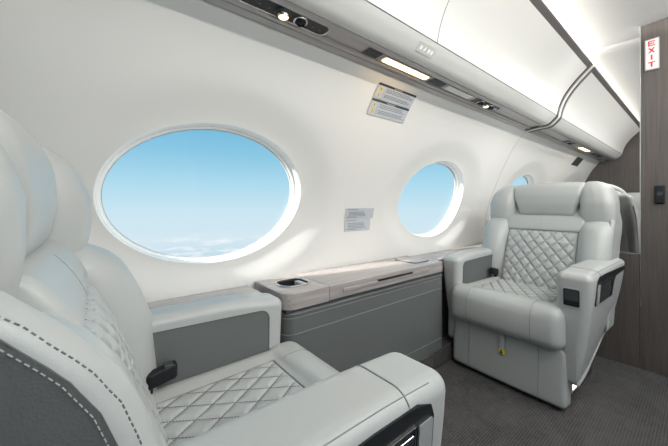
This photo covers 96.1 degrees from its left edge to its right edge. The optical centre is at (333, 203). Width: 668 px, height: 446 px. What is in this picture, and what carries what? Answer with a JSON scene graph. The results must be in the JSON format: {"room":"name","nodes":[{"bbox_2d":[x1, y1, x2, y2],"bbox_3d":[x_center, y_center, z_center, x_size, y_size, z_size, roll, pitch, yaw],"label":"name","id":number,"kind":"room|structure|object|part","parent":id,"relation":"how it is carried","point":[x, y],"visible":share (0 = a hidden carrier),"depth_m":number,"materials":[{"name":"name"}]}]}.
{"room":"aircraft cabin","nodes":[
{"label":"aircraft cabin","id":0,"kind":"room"},
{"bbox_2d":[0,0,599,301],"bbox_3d":[0.761,0.170,1.995,7.330,1.481,0.385,0,0,-39],"label":"wall","id":1,"kind":"structure","parent":0,"point":[89,80],"depth_m":1.10,"materials":[{"name":"white plastic"}]},
{"bbox_2d":[97,126,294,259],"bbox_3d":[-0.462,-0.028,1.175,0.744,0.513,0.168,0,0,-39],"label":"window","id":2,"kind":"structure","parent":1,"relation":"in","point":[275,153],"depth_m":1.12,"materials":[{"name":"white plastic"}]},
{"bbox_2d":[147,285,261,308],"bbox_3d":[-1.153,0.572,0.472,2.200,0.482,0.187,0,0,-39],"label":"window ledge","id":3,"kind":"object","parent":1,"relation":"attached to","point":[245,289],"visible":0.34,"depth_m":1.09,"materials":[{"name":"grey wood"}]},
{"bbox_2d":[255,256,442,371],"bbox_3d":[0.144,0.566,1.473,1.016,0.495,0.259,0,0,-39],"label":"console","id":4,"kind":"object","parent":1,"relation":"attached to","point":[349,316],"visible":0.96,"depth_m":1.34,"materials":[{"name":"grey leather"}]},
{"bbox_2d":[255,275,328,310],"bbox_3d":[-0.175,0.366,1.219,0.200,0.097,0.252,0,0,-39],"label":"cup holder","id":5,"kind":"object","parent":4,"relation":"on","point":[295,292],"depth_m":1.16,"materials":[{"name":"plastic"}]},
{"bbox_3d":[0.216,0.353,1.535,0.804,0.060,0.252,0,0,-39],"label":"table lid","id":6,"kind":"part","parent":4,"relation":"part of","materials":[{"name":"grey wood"}]},
{"bbox_3d":[0.268,0.353,1.418,0.600,0.018,0.015,0,0,-39],"label":"pull rail","id":7,"kind":"part","parent":4,"relation":"part of","materials":[{"name":"grey wood"}]},
{"bbox_2d":[344,218,369,231],"bbox_3d":[0.129,0.113,1.625,0.187,0.064,0.008,0,0,-39],"label":"placard","id":8,"kind":"object","parent":1,"relation":"attached to","point":[350,224],"visible":1,"depth_m":1.62,"materials":[{"name":"grey paper"}]},
{"bbox_2d":[345,208,373,218],"bbox_3d":[0.141,0.051,1.621,0.207,0.056,0.014,0,0,-39],"label":"placard","id":9,"kind":"object","parent":1,"relation":"attached to","point":[351,213],"visible":1,"depth_m":1.61,"materials":[{"name":"grey"}]},
{"bbox_2d":[367,98,408,122],"bbox_3d":[0.267,-0.450,1.457,0.268,0.064,0.038,0,0,-39],"label":"placard","id":10,"kind":"object","parent":1,"relation":"attached to","point":[379,108],"visible":1,"depth_m":1.45,"materials":[{"name":"grey paper"}]},
{"bbox_2d":[373,82,415,108],"bbox_3d":[0.294,-0.511,1.424,0.268,0.055,0.044,0,0,-39],"label":"placard","id":11,"kind":"object","parent":1,"relation":"attached to","point":[384,92],"visible":1,"depth_m":1.42,"materials":[{"name":"grey"}]},
{"bbox_2d":[418,334,453,368],"bbox_3d":[0.742,0.863,1.961,7.220,0.094,0.253,0,0,-39],"label":"baseboard","id":12,"kind":"structure","parent":1,"relation":"attached to","point":[444,354],"depth_m":1.69,"materials":[{"name":"carpet"}]},
{"bbox_2d":[413,162,458,235],"bbox_3d":[0.678,-0.028,2.097,0.744,0.513,0.168,0,0,-39],"label":"window frame","id":13,"kind":"structure","parent":1,"relation":"in","point":[456,184],"depth_m":2.28,"materials":[{"name":"white plastic"}]},
{"bbox_2d":[412,243,481,335],"bbox_3d":[0.935,0.572,2.161,1.028,0.482,0.187,0,0,-39],"label":"window ledge","id":14,"kind":"object","parent":1,"relation":"attached to","point":[438,255],"visible":0.07,"depth_m":1.87,"materials":[{"name":"grey wood"}]},
{"bbox_3d":[0.933,0.588,2.164,1.024,0.450,0.168,0,0,-39],"label":"panel","id":15,"kind":"part","parent":14,"relation":"part of","materials":[{"name":"black plastic"}]},
{"bbox_2d":[485,131,525,226],"bbox_3d":[1.402,-0.081,2.465,0.003,0.982,0.313,0,0,-39],"label":"trim","id":16,"kind":"structure","parent":1,"relation":"attached to","point":[525,131],"depth_m":2.50,"materials":[{"name":"grey plastic"}]},
{"bbox_2d":[521,175,529,183],"bbox_3d":[1.818,-0.028,3.019,0.744,0.513,0.168,0,0,-39],"label":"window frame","id":17,"kind":"structure","parent":1,"relation":"in","point":[525,177],"depth_m":3.06,"materials":[{"name":"white plastic"}]},
{"bbox_2d":[571,157,583,165],"bbox_3d":[2.846,-0.494,3.510,0.270,0.095,0.070,0,0,-39],"label":"air vent","id":18,"kind":"object","parent":1,"relation":"in","point":[578,160],"visible":1,"depth_m":3.49,"materials":[{"name":"grey plastic"}]},
{"bbox_2d":[550,68,639,158],"bbox_3d":[2.679,-0.762,3.029,2.585,0.368,0.398,0,0,-39],"label":"bin","id":19,"kind":"object","parent":1,"relation":"attached to","point":[594,116],"visible":0.79,"depth_m":2.66,"materials":[{"name":"white plastic"}]},
{"bbox_2d":[531,128,613,161],"bbox_3d":[2.589,-0.575,3.140,2.585,0.022,0.134,0,0,-39],"label":"panel","id":20,"kind":"object","parent":19,"relation":"attached to","point":[549,134],"visible":0.99,"depth_m":2.83,"materials":[{"name":"grey plastic"}]},
{"bbox_2d":[563,141,575,144],"bbox_3d":[2.210,-0.573,2.817,0.260,0.017,0.050,0,0,-39],"label":"lamp","id":21,"kind":"object","parent":20,"relation":"on","point":[564,142],"depth_m":2.81,"materials":[{"name":"silver metal"}]},
{"bbox_2d":[434,355,667,445],"bbox_3d":[1.419,0.925,1.147,7.350,0.030,2.440,0,0,-39],"label":"floor","id":22,"kind":"structure","parent":0,"point":[617,404],"depth_m":1.32,"materials":[{"name":"carpet"}]},
{"bbox_2d":[0,109,444,445],"bbox_3d":[-0.295,0.389,0.571,0.876,1.042,0.709,0,0,-39],"label":"seat","id":23,"kind":"object","parent":22,"relation":"on","point":[85,360],"visible":1,"depth_m":0.44,"materials":[{"name":"grey leather"}]},
{"bbox_3d":[-0.259,0.295,0.170,0.329,0.570,0.012,0,0,-39],"label":"panel","id":24,"kind":"part","parent":23,"relation":"part of","materials":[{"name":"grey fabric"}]},
{"bbox_3d":[-0.362,0.319,0.526,0.138,0.322,0.360,0,0,-39],"label":"quilted panel","id":25,"kind":"part","parent":23,"relation":"part of","materials":[{"name":"grey leather"}]},
{"bbox_3d":[-0.403,0.465,0.801,0.500,0.290,0.010,0,0,-39],"label":"panel","id":26,"kind":"part","parent":23,"relation":"part of","materials":[{"name":"grey leather"}]},
{"bbox_3d":[-0.429,0.536,0.847,0.599,0.496,0.109,0,0,-39],"label":"arm","id":27,"kind":"part","parent":23,"relation":"part of","materials":[{"name":"grey leather"}]},
{"bbox_3d":[-0.196,0.470,0.660,0.325,0.015,0.356,0,0,-39],"label":"quilted panel","id":28,"kind":"part","parent":23,"relation":"part of","materials":[{"name":"grey leather"}]},
{"bbox_2d":[152,341,339,403],"bbox_3d":[-0.180,0.548,0.674,0.568,0.194,0.530,0,0,-39],"label":"seat cushion","id":29,"kind":"object","parent":23,"relation":"on","point":[267,372],"depth_m":0.80,"materials":[{"name":"grey leather"}]},
{"bbox_3d":[-0.064,0.534,0.395,0.599,0.500,0.134,0,0,-39],"label":"arm","id":30,"kind":"part","parent":23,"relation":"part of","materials":[{"name":"grey leather"}]},
{"bbox_3d":[0.144,0.386,0.477,0.036,0.084,0.009,0,0,-39],"label":"recess panel","id":31,"kind":"part","parent":23,"relation":"part of","materials":[{"name":"silver metal"}]},
{"bbox_2d":[443,181,624,408],"bbox_3d":[1.142,0.389,1.720,0.876,1.042,0.707,0,0,-36],"label":"seat","id":32,"kind":"object","parent":22,"relation":"on","point":[531,308],"visible":1,"depth_m":1.57,"materials":[{"name":"grey leather"}]},
{"bbox_3d":[0.909,0.536,1.920,0.599,0.496,0.109,0,0,-36],"label":"arm","id":33,"kind":"part","parent":32,"relation":"part of","materials":[{"name":"grey leather"}]},
{"bbox_3d":[0.947,0.465,1.884,0.500,0.290,0.010,0,0,-36],"label":"panel","id":34,"kind":"part","parent":32,"relation":"part of","materials":[{"name":"grey leather"}]},
{"bbox_2d":[451,276,565,349],"bbox_3d":[1.013,0.548,1.635,0.568,0.194,0.530,0,0,-36],"label":"seat cushion","id":35,"kind":"object","parent":32,"relation":"on","point":[525,310],"depth_m":1.48,"materials":[{"name":"grey leather"}]},
{"bbox_3d":[1.031,0.470,1.648,0.325,0.015,0.356,0,0,-36],"label":"quilted panel","id":36,"kind":"part","parent":32,"relation":"part of","materials":[{"name":"grey leather"}]},
{"bbox_3d":[1.327,0.210,1.867,0.405,0.600,0.600,0,0,-36],"label":"backrest","id":37,"kind":"part","parent":32,"relation":"part of","materials":[{"name":"grey leather"}]},
{"bbox_3d":[1.202,0.319,1.775,0.138,0.322,0.360,0,0,-36],"label":"quilted panel","id":38,"kind":"part","parent":32,"relation":"part of","materials":[{"name":"grey leather"}]},
{"bbox_3d":[1.254,0.534,1.453,0.599,0.500,0.134,0,0,-36],"label":"arm","id":39,"kind":"part","parent":32,"relation":"part of","materials":[{"name":"grey leather"}]},
{"bbox_3d":[1.122,0.386,1.273,0.036,0.084,0.009,0,0,-36],"label":"recess panel","id":40,"kind":"part","parent":32,"relation":"part of","materials":[{"name":"silver metal"}]},
{"bbox_2d":[609,184,639,252],"bbox_3d":[1.899,0.389,2.311,0.876,1.042,0.709,0,0,-39],"label":"seat","id":41,"kind":"object","parent":22,"relation":"on","point":[630,236],"visible":0.02,"depth_m":1.86,"materials":[{"name":"grey leather"}]},
{"bbox_3d":[1.936,0.295,1.909,0.329,0.570,0.012,0,0,-39],"label":"panel","id":42,"kind":"part","parent":41,"relation":"part of","materials":[{"name":"grey leather"}]},
{"bbox_2d":[627,192,639,213],"bbox_3d":[3.267,0.389,3.307,0.876,1.042,0.707,0,0,-36],"label":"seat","id":43,"kind":"object","parent":22,"relation":"on","point":[636,196],"visible":0.02,"depth_m":3.40,"materials":[{"name":"grey leather"}]},
{"bbox_2d":[542,0,667,52],"bbox_3d":[0.272,-0.955,0.220,4.300,0.129,1.459,0,0,-39],"label":"ceiling","id":44,"kind":"structure","parent":0,"point":[592,24],"depth_m":1.58,"materials":[{"name":"white plastic"}]},
{"bbox_2d":[288,0,591,124],"bbox_3d":[-0.097,-0.762,0.784,4.335,0.368,0.398,0,0,-39],"label":"bin","id":45,"kind":"object","parent":44,"relation":"attached to","point":[517,55],"visible":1,"depth_m":1.36,"materials":[{"name":"white plastic"}]},
{"bbox_2d":[205,0,542,129],"bbox_3d":[-0.187,-0.572,0.895,4.335,0.029,0.134,0,0,-39],"label":"panel","id":46,"kind":"object","parent":45,"relation":"attached to","point":[285,16],"visible":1,"depth_m":1.12,"materials":[{"name":"grey plastic"}]},
{"bbox_2d":[242,0,327,33],"bbox_3d":[-0.142,-0.569,0.915,0.294,0.024,0.052,0,0,-39],"label":"lamp","id":47,"kind":"object","parent":46,"relation":"on","point":[275,10],"depth_m":0.91,"materials":[{"name":"black metal"}]},
{"bbox_2d":[362,48,382,58],"bbox_3d":[0.147,-0.578,1.150,0.076,0.004,0.042,0,0,-39],"label":"speaker grille","id":48,"kind":"object","parent":46,"relation":"attached to","point":[367,53],"depth_m":1.15,"materials":[{"name":"grey plastic"}]},
{"bbox_3d":[0.149,-0.581,1.152,0.090,0.004,0.046,0,0,-39],"label":"grille plate","id":49,"kind":"part","parent":46,"relation":"part of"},
{"bbox_2d":[382,58,428,79],"bbox_3d":[0.312,-0.575,1.284,0.290,0.004,0.029,0,0,-39],"label":"lamp","id":50,"kind":"object","parent":46,"relation":"on","point":[392,63],"depth_m":1.28,"materials":[{"name":"beige plastic"}]},
{"bbox_2d":[427,79,446,86],"bbox_3d":[0.493,-0.578,1.430,0.106,0.004,0.042,0,0,-39],"label":"speaker grille","id":51,"kind":"object","parent":46,"relation":"attached to","point":[430,82],"depth_m":1.43,"materials":[{"name":"grey plastic"}]},
{"bbox_2d":[471,99,499,109],"bbox_3d":[0.884,-0.569,1.745,0.290,0.024,0.052,0,0,-39],"label":"lamp","id":52,"kind":"object","parent":46,"relation":"on","point":[484,104],"depth_m":1.72,"materials":[{"name":"silver metal"}]},
{"bbox_3d":[0.363,-0.606,1.181,0.106,0.027,0.027,0,0,-39],"label":"icon plate","id":53,"kind":"part","parent":45,"relation":"part of","materials":[{"name":"grey plastic"}]},
{"bbox_3d":[-0.045,-0.787,0.720,4.331,0.297,0.193,0,0,-39],"label":"door","id":54,"kind":"part","parent":45,"relation":"part of","materials":[{"name":"white plastic"}]},
{"bbox_2d":[525,63,595,132],"bbox_3d":[1.630,-0.757,2.183,0.104,0.389,0.406,0,0,-39],"label":"band","id":55,"kind":"object","parent":45,"relation":"attached to","point":[590,68],"visible":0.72,"depth_m":2.14,"materials":[{"name":"grey metal"}]},
{"bbox_2d":[585,131,639,192],"bbox_3d":[4.137,-0.065,3.345,0.040,1.950,2.500,0,0,-39],"label":"wall","id":56,"kind":"structure","parent":0,"point":[623,172],"depth_m":3.84,"materials":[{"name":"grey wood"}]},
{"bbox_2d":[585,37,639,121],"bbox_3d":[3.079,-0.957,2.490,2.920,0.162,1.499,0,0,-39],"label":"ceiling","id":57,"kind":"structure","parent":56,"relation":"attached to","point":[619,64],"depth_m":2.13,"materials":[{"name":"white plastic"}]},
{"bbox_2d":[595,17,667,376],"bbox_3d":[1.926,-0.036,1.400,0.045,1.892,2.095,0,0,-39],"label":"wall","id":58,"kind":"structure","parent":0,"point":[654,83],"depth_m":1.63,"materials":[{"name":"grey wood"}]},
{"bbox_2d":[640,27,640,253],"bbox_3d":[1.708,-0.350,1.669,0.051,1.256,0.004,0,0,-39],"label":"trim","id":59,"kind":"structure","parent":58,"relation":"attached to","point":[640,27],"depth_m":1.65,"materials":[{"name":"silver metal"}]},
{"bbox_2d":[645,37,658,71],"bbox_3d":[1.713,-0.806,1.617,0.012,0.167,0.054,0,0,-39],"label":"exit sign","id":60,"kind":"object","parent":58,"relation":"attached to","point":[651,45],"visible":1,"depth_m":1.61,"materials":[{"name":"white plastic"}]},
{"bbox_2d":[655,185,664,203],"bbox_3d":[1.731,-0.050,1.594,0.014,0.096,0.038,0,0,-39],"label":"wall switch","id":61,"kind":"object","parent":58,"relation":"attached to","point":[659,190],"visible":1,"depth_m":1.59,"materials":[{"name":"black plastic"}]}
]}

